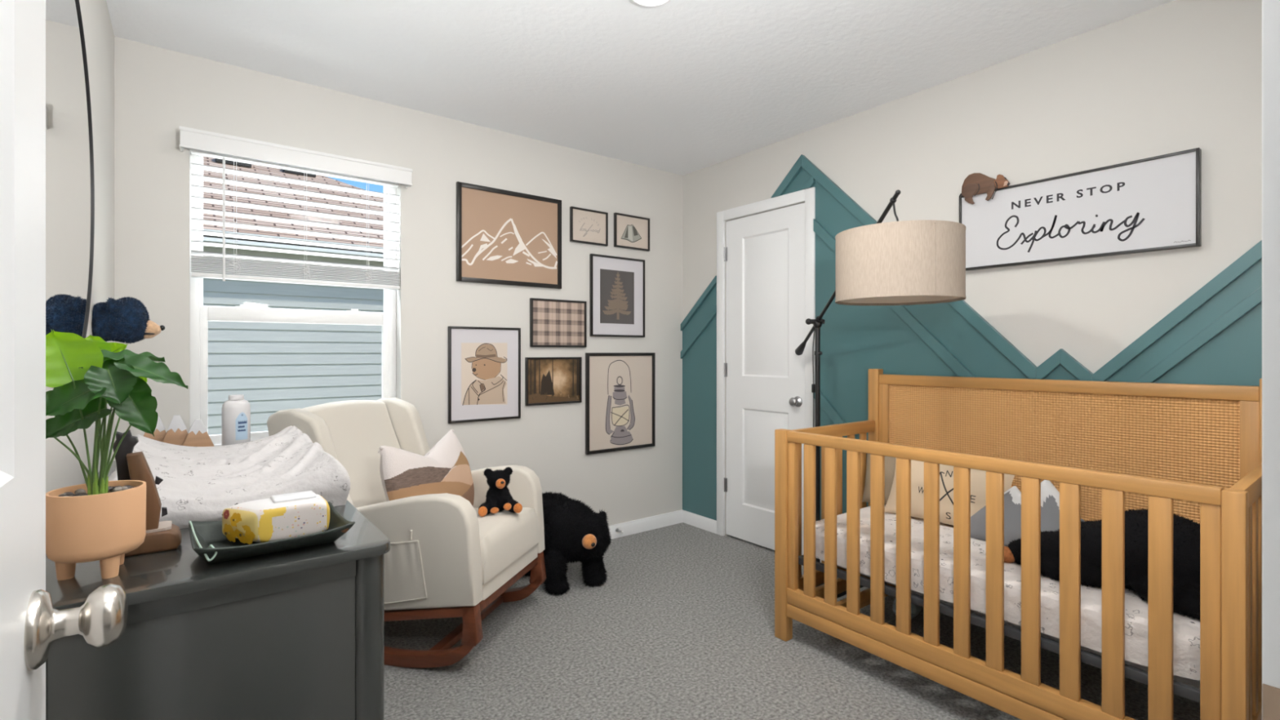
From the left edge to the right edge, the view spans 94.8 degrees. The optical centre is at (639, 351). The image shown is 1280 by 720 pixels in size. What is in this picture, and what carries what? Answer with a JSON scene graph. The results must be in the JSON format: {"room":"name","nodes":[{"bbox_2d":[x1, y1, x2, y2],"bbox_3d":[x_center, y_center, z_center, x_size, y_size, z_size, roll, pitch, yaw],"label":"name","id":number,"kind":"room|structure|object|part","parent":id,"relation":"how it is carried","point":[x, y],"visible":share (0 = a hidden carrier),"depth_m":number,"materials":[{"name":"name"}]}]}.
{"room":"bedroom","nodes":[
{"label":"bedroom","id":0,"kind":"room"},
{"bbox_2d":[45,0,114,493],"bbox_3d":[-1.155,-0.024,1.029,0.120,2.440,3.160,0,0,-38],"label":"wall","id":1,"kind":"structure","parent":0,"point":[63,468],"depth_m":1.90,"materials":[{"name":"white paint"}]},
{"bbox_2d":[45,0,94,337],"bbox_3d":[-1.298,-0.424,1.323,0.012,1.000,1.000,0,0,-38],"label":"round mirror","id":2,"kind":"object","parent":1,"relation":"attached to","point":[69,154],"visible":0.58,"depth_m":1.37,"materials":[{"name":"mirror"}]},
{"bbox_2d":[92,296,164,343],"bbox_3d":[-1.608,-0.100,1.856,0.169,0.152,0.165,0,0,-38],"label":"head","id":3,"kind":"object","parent":1,"relation":"attached to","point":[126,319],"visible":1,"depth_m":1.80,"materials":[{"name":"blue fabric"}]},
{"bbox_2d":[114,36,683,525],"bbox_3d":[-0.930,-0.024,3.291,3.237,2.440,0.150,0,0,-38],"label":"wall","id":4,"kind":"structure","parent":0,"point":[158,91],"depth_m":3.08,"materials":[{"name":"white paint"}]},
{"bbox_2d":[189,149,395,446],"bbox_3d":[-1.587,-0.232,2.770,0.890,1.395,0.165,0,0,-38],"label":"window","id":5,"kind":"structure","parent":4,"relation":"in","point":[200,314],"depth_m":2.65,"materials":[{"name":"white plastic"}]},
{"bbox_3d":[-1.627,-0.536,2.823,0.790,0.725,0.025,0,0,-38],"label":"sash","id":6,"kind":"part","parent":5,"relation":"part of","materials":[{"name":"white plastic"}]},
{"bbox_3d":[-1.610,0.106,2.801,0.790,0.610,0.027,0,0,-38],"label":"sash","id":7,"kind":"part","parent":5,"relation":"part of","materials":[{"name":"glass"}]},
{"bbox_2d":[178,125,412,289],"bbox_3d":[-1.538,-0.610,2.708,0.919,0.612,0.127,0,0,-38],"label":"window blind","id":8,"kind":"object","parent":5,"relation":"attached to","point":[224,147],"visible":1,"depth_m":2.68,"materials":[{"name":"white plastic"}]},
{"bbox_3d":[-1.756,-0.586,2.550,0.041,0.507,0.010,0,0,-38],"label":"ladder cord","id":9,"kind":"part","parent":8,"relation":"part of","materials":[{"name":"white fabric"}]},
{"bbox_3d":[-1.562,-0.327,2.738,0.840,0.017,0.052,0,0,-38],"label":"rail","id":10,"kind":"part","parent":8,"relation":"part of","materials":[{"name":"white plastic"}]},
{"bbox_3d":[-1.542,-0.586,2.715,0.041,0.507,0.010,0,0,-38],"label":"ladder cord","id":11,"kind":"part","parent":8,"relation":"part of","materials":[{"name":"white fabric"}]},
{"bbox_3d":[-1.331,-0.586,2.877,0.041,0.507,0.010,0,0,-38],"label":"ladder cord","id":12,"kind":"part","parent":8,"relation":"part of","materials":[{"name":"white fabric"}]},
{"bbox_2d":[448,325,520,423],"bbox_3d":[-0.851,0.120,3.243,0.414,0.515,0.022,0,0,-38],"label":"framed picture","id":13,"kind":"object","parent":4,"relation":"attached to","point":[484,363],"visible":1,"depth_m":3.24,"materials":[{"name":"black"}]},
{"bbox_2d":[456,181,561,288],"bbox_3d":[-0.727,-0.644,3.338,0.637,0.531,0.022,0,0,-38],"label":"framed picture","id":14,"kind":"object","parent":4,"relation":"attached to","point":[504,237],"visible":1,"depth_m":3.32,"materials":[{"name":"black paper"}]},
{"bbox_2d":[524,356,582,405],"bbox_3d":[-0.511,0.171,3.505,0.373,0.279,0.022,0,0,-38],"label":"framed picture","id":15,"kind":"object","parent":4,"relation":"attached to","point":[548,380],"visible":1,"depth_m":3.50,"materials":[{"name":"black"}]},
{"bbox_2d":[529,297,586,346],"bbox_3d":[-0.485,-0.171,3.525,0.378,0.284,0.022,0,0,-38],"label":"framed picture","id":16,"kind":"object","parent":4,"relation":"attached to","point":[553,322],"visible":1,"depth_m":3.52,"materials":[{"name":"black"}]},
{"bbox_2d":[569,206,608,246],"bbox_3d":[-0.316,-0.778,3.656,0.269,0.212,0.022,0,0,-38],"label":"framed picture","id":17,"kind":"object","parent":4,"relation":"attached to","point":[587,226],"visible":1,"depth_m":3.65,"materials":[{"name":"black"}]},
{"bbox_2d":[589,253,644,337],"bbox_3d":[-0.140,-0.355,3.791,0.424,0.514,0.022,0,0,-38],"label":"framed picture","id":18,"kind":"object","parent":4,"relation":"attached to","point":[616,284],"visible":1,"depth_m":3.78,"materials":[{"name":"black"}]},
{"bbox_2d":[615,528,623,533],"bbox_3d":[-0.127,1.144,3.754,0.022,0.022,0.070,0,0,-38],"label":"door stop","id":19,"kind":"object","parent":4,"relation":"attached to","point":[616,529],"visible":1,"depth_m":3.76,"materials":[{"name":"silver metal"}]},
{"bbox_2d":[585,352,655,454],"bbox_3d":[-0.119,0.320,3.807,0.543,0.630,0.022,0,0,-38],"label":"framed picture","id":20,"kind":"object","parent":4,"relation":"attached to","point":[620,387],"visible":1,"depth_m":3.79,"materials":[{"name":"black"}]},
{"bbox_2d":[613,212,649,251],"bbox_3d":[-0.051,-0.785,3.859,0.282,0.218,0.022,0,0,-38],"label":"framed picture","id":21,"kind":"object","parent":4,"relation":"attached to","point":[630,232],"visible":1,"depth_m":3.85,"materials":[{"name":"black"}]},
{"bbox_2d":[608,509,683,539],"bbox_3d":[-0.874,1.153,3.231,2.982,0.085,0.014,0,0,-38],"label":"baseboard","id":22,"kind":"structure","parent":4,"relation":"attached to","point":[642,525],"depth_m":3.93,"materials":[{"name":"white paint"}]},
{"bbox_2d":[106,0,1175,175],"bbox_3d":[0.197,-1.319,1.130,4.090,0.150,4.950,0,0,-38],"label":"ceiling","id":23,"kind":"structure","parent":0,"point":[682,87],"depth_m":2.44,"materials":[{"name":"white paint"}]},
{"bbox_2d":[631,0,671,7],"bbox_3d":[0.039,-1.237,2.018,0.176,0.014,0.176,0,0,-38],"label":"recessed light","id":24,"kind":"object","parent":23,"relation":"in","point":[648,3],"visible":1,"depth_m":2.08,"materials":[{"name":"white paint"}]},
{"bbox_2d":[635,0,666,4],"bbox_3d":[0.039,-1.233,2.018,0.144,0.002,0.144,0,0,-38],"label":"diffuser","id":25,"kind":"object","parent":24,"relation":"attached to","point":[637,2],"depth_m":2.07,"materials":[{"name":"white plastic"}]},
{"bbox_2d":[384,522,1199,719],"bbox_3d":[0.197,1.271,1.130,4.090,0.150,4.950,0,0,-38],"label":"floor","id":26,"kind":"structure","parent":0,"point":[681,626],"depth_m":2.28,"materials":[{"name":"grey carpet"}]},
{"bbox_2d":[45,460,390,719],"bbox_3d":[-1.065,0.771,1.466,0.508,0.850,1.389,0,0,-38],"label":"dresser","id":27,"kind":"object","parent":26,"relation":"on","point":[298,633],"visible":0.56,"depth_m":0.95,"materials":[{"name":"grey paint"}]},
{"bbox_3d":[-0.839,0.780,0.806,0.045,0.831,0.045,0,0,-38],"label":"corner post","id":28,"kind":"part","parent":27,"relation":"part of","materials":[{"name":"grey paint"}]},
{"bbox_2d":[45,329,187,580],"bbox_3d":[-0.833,0.155,0.930,0.188,0.380,0.158,0,0,-38],"label":"potted plant","id":29,"kind":"object","parent":27,"relation":"on","point":[104,520],"visible":0.98,"depth_m":0.90,"materials":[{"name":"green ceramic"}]},
{"bbox_3d":[-0.860,0.174,0.900,0.058,0.101,0.014,0,0,-38],"label":"stem","id":30,"kind":"part","parent":29,"relation":"part of","materials":[{"name":"green plant"}]},
{"bbox_3d":[-0.863,0.171,0.903,0.033,0.107,0.003,0,0,-43],"label":"stem","id":31,"kind":"part","parent":29,"relation":"part of","materials":[{"name":"green plant"}]},
{"bbox_3d":[-0.848,0.134,0.896,0.003,0.181,0.036,0,0,-2],"label":"stem","id":32,"kind":"part","parent":29,"relation":"part of","materials":[{"name":"green plant"}]},
{"bbox_3d":[-0.873,0.116,0.947,0.003,0.217,0.079,0,0,-32],"label":"stem","id":33,"kind":"part","parent":29,"relation":"part of","materials":[{"name":"green plant"}]},
{"bbox_3d":[-0.849,0.265,0.920,0.117,0.103,0.117,0,0,-38],"label":"pot","id":34,"kind":"part","parent":29,"relation":"part of","materials":[{"name":"brown ceramic"}]},
{"bbox_3d":[-0.832,0.138,0.901,0.017,0.174,0.041,0,0,-38],"label":"stem","id":35,"kind":"part","parent":29,"relation":"part of","materials":[{"name":"green plant"}]},
{"bbox_3d":[-0.848,0.204,0.920,0.024,0.048,0.024,0,0,-38],"label":"stem","id":36,"kind":"part","parent":29,"relation":"part of","materials":[{"name":"green plant"}]},
{"bbox_3d":[-0.847,0.130,0.920,0.014,0.189,0.003,0,0,3],"label":"stem","id":37,"kind":"part","parent":29,"relation":"part of","materials":[{"name":"green plant"}]},
{"bbox_3d":[-0.842,0.155,0.917,0.018,0.138,0.030,0,0,-38],"label":"stem","id":38,"kind":"part","parent":29,"relation":"part of","materials":[{"name":"green plant"}]},
{"bbox_3d":[-0.854,0.119,0.929,0.019,0.209,0.003,0,0,7],"label":"stem","id":39,"kind":"part","parent":29,"relation":"part of","materials":[{"name":"green plant"}]},
{"bbox_3d":[-0.839,0.155,0.918,0.014,0.138,0.003,0,0,7],"label":"stem","id":40,"kind":"part","parent":29,"relation":"part of","materials":[{"name":"green plant"}]},
{"bbox_3d":[-0.831,0.126,0.914,0.046,0.198,0.003,0,0,39],"label":"stem","id":41,"kind":"part","parent":29,"relation":"part of","materials":[{"name":"green plant"}]},
{"bbox_3d":[-0.829,0.137,0.919,0.032,0.174,0.022,0,0,-38],"label":"stem","id":42,"kind":"part","parent":29,"relation":"part of","materials":[{"name":"green plant"}]},
{"bbox_3d":[-0.856,0.154,0.943,0.003,0.140,0.038,0,0,-22],"label":"stem","id":43,"kind":"part","parent":29,"relation":"part of","materials":[{"name":"green plant"}]},
{"bbox_3d":[-0.819,0.121,0.915,0.051,0.206,0.003,0,0,11],"label":"stem","id":44,"kind":"part","parent":29,"relation":"part of","materials":[{"name":"green plant"}]},
{"bbox_3d":[-0.849,0.143,0.954,0.003,0.163,0.074,0,0,-11],"label":"stem","id":45,"kind":"part","parent":29,"relation":"part of","materials":[{"name":"green plant"}]},
{"bbox_3d":[-0.823,0.165,0.924,0.050,0.119,0.003,0,0,-16],"label":"stem","id":46,"kind":"part","parent":29,"relation":"part of","materials":[{"name":"green plant"}]},
{"bbox_2d":[112,429,182,557],"bbox_3d":[-0.862,0.241,1.028,0.094,0.210,0.063,0,0,-38],"label":"bookend","id":47,"kind":"object","parent":27,"relation":"on","point":[164,535],"visible":0.75,"depth_m":1.01,"materials":[{"name":"brown wood"}]},
{"bbox_2d":[143,414,214,446],"bbox_3d":[-1.482,0.274,1.881,0.207,0.144,0.060,0,0,-38],"label":"ornament","id":48,"kind":"object","parent":27,"relation":"on","point":[176,433],"visible":0.41,"depth_m":1.88,"materials":[{"name":"brown wood"}]},
{"bbox_3d":[-0.666,0.766,0.932,0.392,0.740,0.014,0,0,-38],"label":"panel","id":49,"kind":"part","parent":27,"relation":"part of","materials":[{"name":"grey paint"}]},
{"bbox_2d":[108,426,351,528],"bbox_3d":[-1.060,0.287,1.506,0.427,0.117,0.780,0,0,-38],"label":"changing pad","id":50,"kind":"object","parent":27,"relation":"on","point":[198,483],"visible":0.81,"depth_m":1.36,"materials":[{"name":"white fabric"}]},
{"bbox_2d":[222,394,250,445],"bbox_3d":[-1.349,0.245,1.965,0.079,0.202,0.060,0,0,-38],"label":"bottle","id":51,"kind":"object","parent":27,"relation":"on","point":[236,411],"visible":0.84,"depth_m":1.94,"materials":[{"name":"white plastic"}]},
{"bbox_2d":[188,502,355,563],"bbox_3d":[-0.655,0.323,1.047,0.236,0.045,0.191,0,0,-38],"label":"tray","id":52,"kind":"object","parent":27,"relation":"on","point":[208,541],"visible":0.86,"depth_m":1.02,"materials":[{"name":"grey plastic"}]},
{"bbox_3d":[-0.738,0.314,0.981,0.183,0.027,0.016,0,0,42],"label":"cord","id":53,"kind":"part","parent":52,"relation":"part of","materials":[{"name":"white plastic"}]},
{"bbox_2d":[222,490,329,544],"bbox_3d":[-0.662,0.302,1.077,0.168,0.073,0.087,0,0,-38],"label":"pack","id":54,"kind":"object","parent":52,"relation":"in","point":[295,514],"visible":0.93,"depth_m":1.05,"materials":[{"name":"white plastic"}]},
{"bbox_2d":[222,509,255,544],"bbox_3d":[-0.708,0.309,1.034,0.082,0.057,0.008,0,0,23],"label":"print","id":55,"kind":"object","parent":54,"relation":"attached to","point":[240,524],"depth_m":1.03},
{"bbox_3d":[-0.644,0.271,1.094,0.079,0.009,0.057,0,0,-38],"label":"flip lid","id":56,"kind":"part","parent":54,"relation":"part of","materials":[{"name":"white plastic"}]},
{"bbox_3d":[-0.495,0.780,1.071,0.052,0.831,0.045,0,0,-38],"label":"corner post","id":57,"kind":"part","parent":27,"relation":"part of","materials":[{"name":"grey paint"}]},
{"bbox_2d":[266,397,546,667],"bbox_3d":[-0.973,0.709,2.562,0.940,0.973,0.683,0,0,14],"label":"rocking chair","id":58,"kind":"object","parent":26,"relation":"on","point":[444,559],"visible":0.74,"depth_m":2.29,"materials":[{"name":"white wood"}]},
{"bbox_3d":[-1.233,0.624,2.636,0.370,0.804,0.512,0,0,14],"label":"backrest","id":59,"kind":"part","parent":58,"relation":"part of","materials":[{"name":"beige fabric"}]},
{"bbox_3d":[-0.970,0.786,2.270,0.772,0.499,0.080,0,0,14],"label":"arm","id":60,"kind":"part","parent":58,"relation":"part of","materials":[{"name":"beige fabric"}]},
{"bbox_2d":[377,429,474,506],"bbox_3d":[-0.917,0.555,2.586,0.176,0.376,0.519,0,0,21],"label":"cushion","id":61,"kind":"object","parent":58,"relation":"on","point":[445,468],"visible":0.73,"depth_m":2.49,"materials":[{"name":"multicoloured fabric"}]},
{"bbox_2d":[478,466,522,516],"bbox_3d":[-0.609,0.598,2.538,0.185,0.201,0.137,0,0,-21],"label":"teddy bear","id":62,"kind":"object","parent":58,"relation":"on","point":[499,498],"visible":1,"depth_m":2.51},
{"bbox_2d":[474,507,538,584],"bbox_3d":[-0.822,0.808,2.532,0.612,0.236,0.504,0,0,14],"label":"seat cushion","id":63,"kind":"object","parent":58,"relation":"on","point":[508,542],"depth_m":2.43,"materials":[{"name":"beige fabric"}]},
{"bbox_3d":[-0.828,0.786,2.833,0.772,0.499,0.080,0,0,14],"label":"arm","id":64,"kind":"part","parent":58,"relation":"part of","materials":[{"name":"beige fabric"}]},
{"bbox_3d":[-0.560,0.962,2.466,0.040,0.042,0.550,0,0,14],"label":"rail","id":65,"kind":"part","parent":58,"relation":"part of","materials":[{"name":"brown wood"}]},
{"bbox_3d":[-0.824,0.933,2.532,0.608,0.125,0.504,0,0,14],"label":"panel","id":66,"kind":"part","parent":58,"relation":"part of","materials":[{"name":"beige fabric"}]},
{"bbox_2d":[523,491,612,595],"bbox_3d":[-0.431,0.980,3.085,0.600,0.483,0.360,0,0,41],"label":"bear","id":67,"kind":"object","parent":26,"relation":"on","point":[573,532],"visible":0.67,"depth_m":2.93},
{"bbox_2d":[795,189,965,586],"bbox_3d":[0.891,0.294,2.632,0.451,1.818,1.275,0,0,-12],"label":"floor lamp","id":68,"kind":"object","parent":26,"relation":"on","point":[905,262],"visible":0.86,"depth_m":2.06,"materials":[{"name":"beige fabric"}]},
{"bbox_3d":[0.914,0.534,3.113,0.028,1.338,0.174,0,0,16],"label":"cord","id":69,"kind":"part","parent":68,"relation":"part of","materials":[{"name":"black metal"}]},
{"bbox_3d":[0.932,-0.318,2.721,0.020,0.593,1.006,0,0,-5],"label":"boom arm","id":70,"kind":"part","parent":68,"relation":"part of","materials":[{"name":"black metal"}]},
{"bbox_3d":[0.979,-0.322,2.230,0.451,0.257,0.451,0,0,-38],"label":"lamp shade","id":71,"kind":"part","parent":68,"relation":"part of","materials":[{"name":"beige fabric"}]},
{"bbox_2d":[840,295,960,303],"bbox_3d":[0.979,-0.203,2.230,0.441,0.001,0.441,0,0,-38],"label":"diffuser","id":72,"kind":"object","parent":68,"relation":"attached to","point":[904,299],"depth_m":2.26,"materials":[{"name":"white plastic"}]},
{"bbox_2d":[892,598,922,619],"bbox_3d":[1.195,1.140,2.637,0.156,0.108,0.106,0,0,-38],"label":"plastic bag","id":73,"kind":"object","parent":26,"relation":"on","point":[915,609],"visible":0.29,"depth_m":2.60,"materials":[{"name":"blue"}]},
{"bbox_2d":[774,368,1262,719],"bbox_3d":[1.288,0.639,2.151,0.757,1.113,1.389,0,0,-38],"label":"crib","id":74,"kind":"object","parent":26,"relation":"on","point":[1108,449],"visible":0.88,"depth_m":1.94,"materials":[{"name":"brown wood"}]},
{"bbox_3d":[0.601,0.760,2.461,0.045,0.871,0.060,0,0,-38],"label":"post","id":75,"kind":"part","parent":74,"relation":"part of","materials":[{"name":"brown wood"}]},
{"bbox_3d":[0.878,1.001,2.680,0.662,0.060,0.024,0,0,-38],"label":"rail","id":76,"kind":"part","parent":74,"relation":"part of","materials":[{"name":"brown wood"}]},
{"bbox_3d":[0.878,0.361,2.680,0.662,0.054,0.028,0,0,-38],"label":"rail","id":77,"kind":"part","parent":74,"relation":"part of","materials":[{"name":"brown wood"}]},
{"bbox_3d":[1.161,0.639,2.896,0.050,1.113,0.053,0,0,-38],"label":"post","id":78,"kind":"part","parent":74,"relation":"part of","materials":[{"name":"brown wood"}]},
{"bbox_3d":[1.011,1.064,1.927,0.035,0.054,1.287,0,0,-38],"label":"board","id":79,"kind":"part","parent":74,"relation":"part of","materials":[{"name":"brown wood"}]},
{"bbox_3d":[1.011,1.004,1.927,0.035,0.060,1.287,0,0,-38],"label":"rail","id":80,"kind":"part","parent":74,"relation":"part of","materials":[{"name":"brown wood"}]},
{"bbox_3d":[1.292,0.865,2.143,0.654,0.027,1.274,0,0,-38],"label":"mattress frame","id":81,"kind":"part","parent":74,"relation":"part of","materials":[{"name":"grey metal"}]},
{"bbox_3d":[1.012,0.348,1.927,0.037,0.042,1.287,0,0,-38],"label":"rail","id":82,"kind":"part","parent":74,"relation":"part of","materials":[{"name":"brown wood"}]},
{"bbox_2d":[815,504,1199,679],"bbox_3d":[1.291,0.780,2.153,0.657,0.142,1.250,0,0,-38],"label":"mattress","id":83,"kind":"object","parent":74,"relation":"in","point":[1186,629],"visible":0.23,"depth_m":1.83,"materials":[{"name":"white fabric"}]},
{"bbox_2d":[862,453,895,504],"bbox_3d":[1.150,0.581,2.748,0.203,0.262,0.111,0,0,40],"label":"pillow","id":84,"kind":"object","parent":83,"relation":"on","point":[890,462],"visible":0.17,"depth_m":2.71,"materials":[{"name":"brown fabric"}]},
{"bbox_2d":[884,457,1014,525],"bbox_3d":[1.276,0.580,2.453,0.157,0.264,0.500,0,0,-38],"label":"pillow","id":85,"kind":"object","parent":83,"relation":"on","point":[978,477],"visible":0.32,"depth_m":2.40,"materials":[{"name":"beige fabric"}]},
{"bbox_2d":[918,470,975,519],"bbox_3d":[1.253,0.581,2.403,0.058,0.185,0.226,0,0,-38],"label":"print","id":86,"kind":"object","parent":85,"relation":"attached to","point":[946,477],"depth_m":2.39,"materials":[{"name":"black"}]},
{"bbox_2d":[970,480,1084,546],"bbox_3d":[1.407,0.582,2.125,0.115,0.261,0.420,0,0,-38],"label":"pillow","id":87,"kind":"object","parent":83,"relation":"on","point":[1050,495],"visible":0.39,"depth_m":2.12,"materials":[{"name":"grey fabric"}]},
{"bbox_2d":[1004,508,1199,619],"bbox_3d":[1.479,0.606,1.845,0.375,0.273,0.603,0,0,-38],"label":"plush bear","id":88,"kind":"object","parent":83,"relation":"on","point":[1186,533],"visible":0.47,"depth_m":1.71},
{"bbox_3d":[1.572,0.558,2.367,0.020,0.809,1.197,0,0,-38],"label":"woven panel","id":89,"kind":"part","parent":74,"relation":"part of","materials":[{"name":"wicker"}]},
{"bbox_3d":[1.570,0.133,2.367,0.040,0.047,1.284,0,0,-38],"label":"rail","id":90,"kind":"part","parent":74,"relation":"part of","materials":[{"name":"brown wood"}]},
{"bbox_3d":[1.417,0.763,1.401,0.045,0.866,0.042,0,0,-38],"label":"post","id":91,"kind":"part","parent":74,"relation":"part of","materials":[{"name":"brown wood"}]},
{"bbox_3d":[1.696,0.361,1.619,0.662,0.054,0.028,0,0,-38],"label":"rail","id":92,"kind":"part","parent":74,"relation":"part of","materials":[{"name":"brown wood"}]},
{"bbox_3d":[1.696,1.001,1.619,0.662,0.060,0.024,0,0,-38],"label":"rail","id":93,"kind":"part","parent":74,"relation":"part of","materials":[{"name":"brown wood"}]},
{"bbox_3d":[1.976,0.639,1.837,0.050,1.113,0.052,0,0,-38],"label":"post","id":94,"kind":"part","parent":74,"relation":"part of","materials":[{"name":"brown wood"}]},
{"bbox_2d":[683,0,1262,536],"bbox_3d":[1.315,-0.024,2.931,0.120,2.440,3.160,0,0,-38],"label":"wall","id":95,"kind":"structure","parent":0,"point":[1177,75],"depth_m":2.31,"materials":[{"name":"white paint"}]},
{"bbox_2d":[682,510,716,533],"bbox_3d":[0.407,1.153,3.999,0.014,0.085,0.332,0,0,-38],"label":"baseboard","id":96,"kind":"structure","parent":95,"relation":"attached to","point":[691,518],"depth_m":3.99,"materials":[{"name":"white paint"}]},
{"bbox_2d":[724,202,804,555],"bbox_3d":[0.738,0.168,3.571,0.094,2.029,0.641,0,0,-38],"label":"door","id":97,"kind":"structure","parent":95,"relation":"in","point":[764,253],"depth_m":3.59,"materials":[{"name":"white paint"}]},
{"bbox_3d":[0.883,0.284,3.353,0.058,0.061,0.061,0,0,-38],"label":"knob","id":98,"kind":"part","parent":97,"relation":"part of","materials":[{"name":"silver metal"}]},
{"bbox_2d":[716,186,815,536],"bbox_3d":[0.740,0.140,3.564,0.018,2.112,0.759,0,0,-38],"label":"trim","id":99,"kind":"structure","parent":95,"relation":"attached to","point":[808,195],"depth_m":3.63,"materials":[{"name":"white paint"}]},
{"bbox_2d":[680,154,1262,520],"bbox_3d":[1.220,-0.002,2.934,0.026,2.226,3.037,0,0,-38],"label":"accent wall paneling","id":100,"kind":"structure","parent":95,"relation":"attached to","point":[1214,336],"depth_m":2.81,"materials":[{"name":"teal paint"}]},
{"bbox_2d":[820,560,1199,688],"bbox_3d":[1.568,1.153,2.492,0.014,0.085,1.946,0,0,-38],"label":"baseboard","id":101,"kind":"structure","parent":95,"relation":"attached to","point":[1196,683],"depth_m":2.17,"materials":[{"name":"white paint"}]},
{"bbox_2d":[959,147,1201,271],"bbox_3d":[1.681,-0.531,2.329,0.034,0.334,0.789,0,0,-38],"label":"wall sign","id":102,"kind":"object","parent":95,"relation":"attached to","point":[1153,203],"visible":0.92,"depth_m":2.25,"materials":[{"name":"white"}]},
{"bbox_2d":[959,173,1009,204],"bbox_3d":[1.487,-0.716,2.543,0.010,0.136,0.207,0,0,-38],"label":"cutout","id":103,"kind":"object","parent":102,"relation":"on","point":[975,184],"visible":1,"depth_m":2.55},
{"bbox_3d":[1.451,-0.695,2.588,0.006,0.094,0.066,0,0,-38],"label":"hind leg","id":104,"kind":"part","parent":103,"relation":"part of","materials":[{"name":"brown wood"}]},
{"bbox_3d":[1.503,-0.685,2.522,0.006,0.070,0.040,0,0,-38],"label":"leg","id":105,"kind":"part","parent":103,"relation":"part of","materials":[{"name":"brown wood"}]},
{"bbox_3d":[1.012,-0.024,0.770,3.237,2.440,0.105,0,0,-38],"label":"wall","id":106,"kind":"structure","parent":0,"visible":0},
{"bbox_2d":[0,0,128,719],"bbox_3d":[-0.340,0.172,0.241,0.158,2.023,0.773,0,0,-38],"label":"door","id":107,"kind":"structure","parent":106,"relation":"in","point":[29,623],"depth_m":0.47,"materials":[{"name":"white paint"}]},
{"bbox_3d":[-0.496,0.238,0.522,0.061,0.065,0.065,0,0,-38],"label":"knob","id":108,"kind":"part","parent":107,"relation":"part of","materials":[{"name":"silver metal"}]},
{"bbox_2d":[1262,0,1279,719],"bbox_3d":[0.207,0.146,0.160,0.817,2.100,0.121,0,0,-38],"label":"trim","id":109,"kind":"structure","parent":106,"relation":"attached to","point":[1270,8],"depth_m":0.41,"materials":[{"name":"white paint"}]},
{"bbox_3d":[0.453,0.262,0.394,0.002,0.058,0.049,0,0,-38],"label":"strike plate","id":110,"kind":"part","parent":109,"relation":"part of","materials":[{"name":"beige wood"}]},
{"label":"outside","id":111,"kind":"structure","parent":0,"visible":0},
{"bbox_3d":[-5.736,1.571,9.088,30.000,0.150,14.600,0,0,-38],"label":"ground","id":112,"kind":"structure","parent":111,"visible":0},
{"bbox_2d":[203,155,383,435],"bbox_3d":[-7.833,-0.896,8.533,17.000,4.785,7.920,0,0,-38],"label":"house","id":113,"kind":"structure","parent":112,"relation":"on","point":[276,366],"depth_m":6.99,"materials":[{"name":"blue"}]},
{"bbox_2d":[215,158,251,168],"bbox_3d":[-6.099,-2.859,8.821,0.440,0.150,0.220,0,0,-38],"label":"roof vent","id":114,"kind":"object","parent":113,"relation":"attached to","point":[228,162],"depth_m":8.73,"materials":[{"name":"grey metal"}]},
{"bbox_2d":[282,168,315,177],"bbox_3d":[-5.440,-2.884,9.391,0.440,0.150,0.220,0,0,-38],"label":"roof vent","id":115,"kind":"object","parent":113,"relation":"attached to","point":[284,171],"depth_m":9.29,"materials":[{"name":"grey metal"}]}
]}

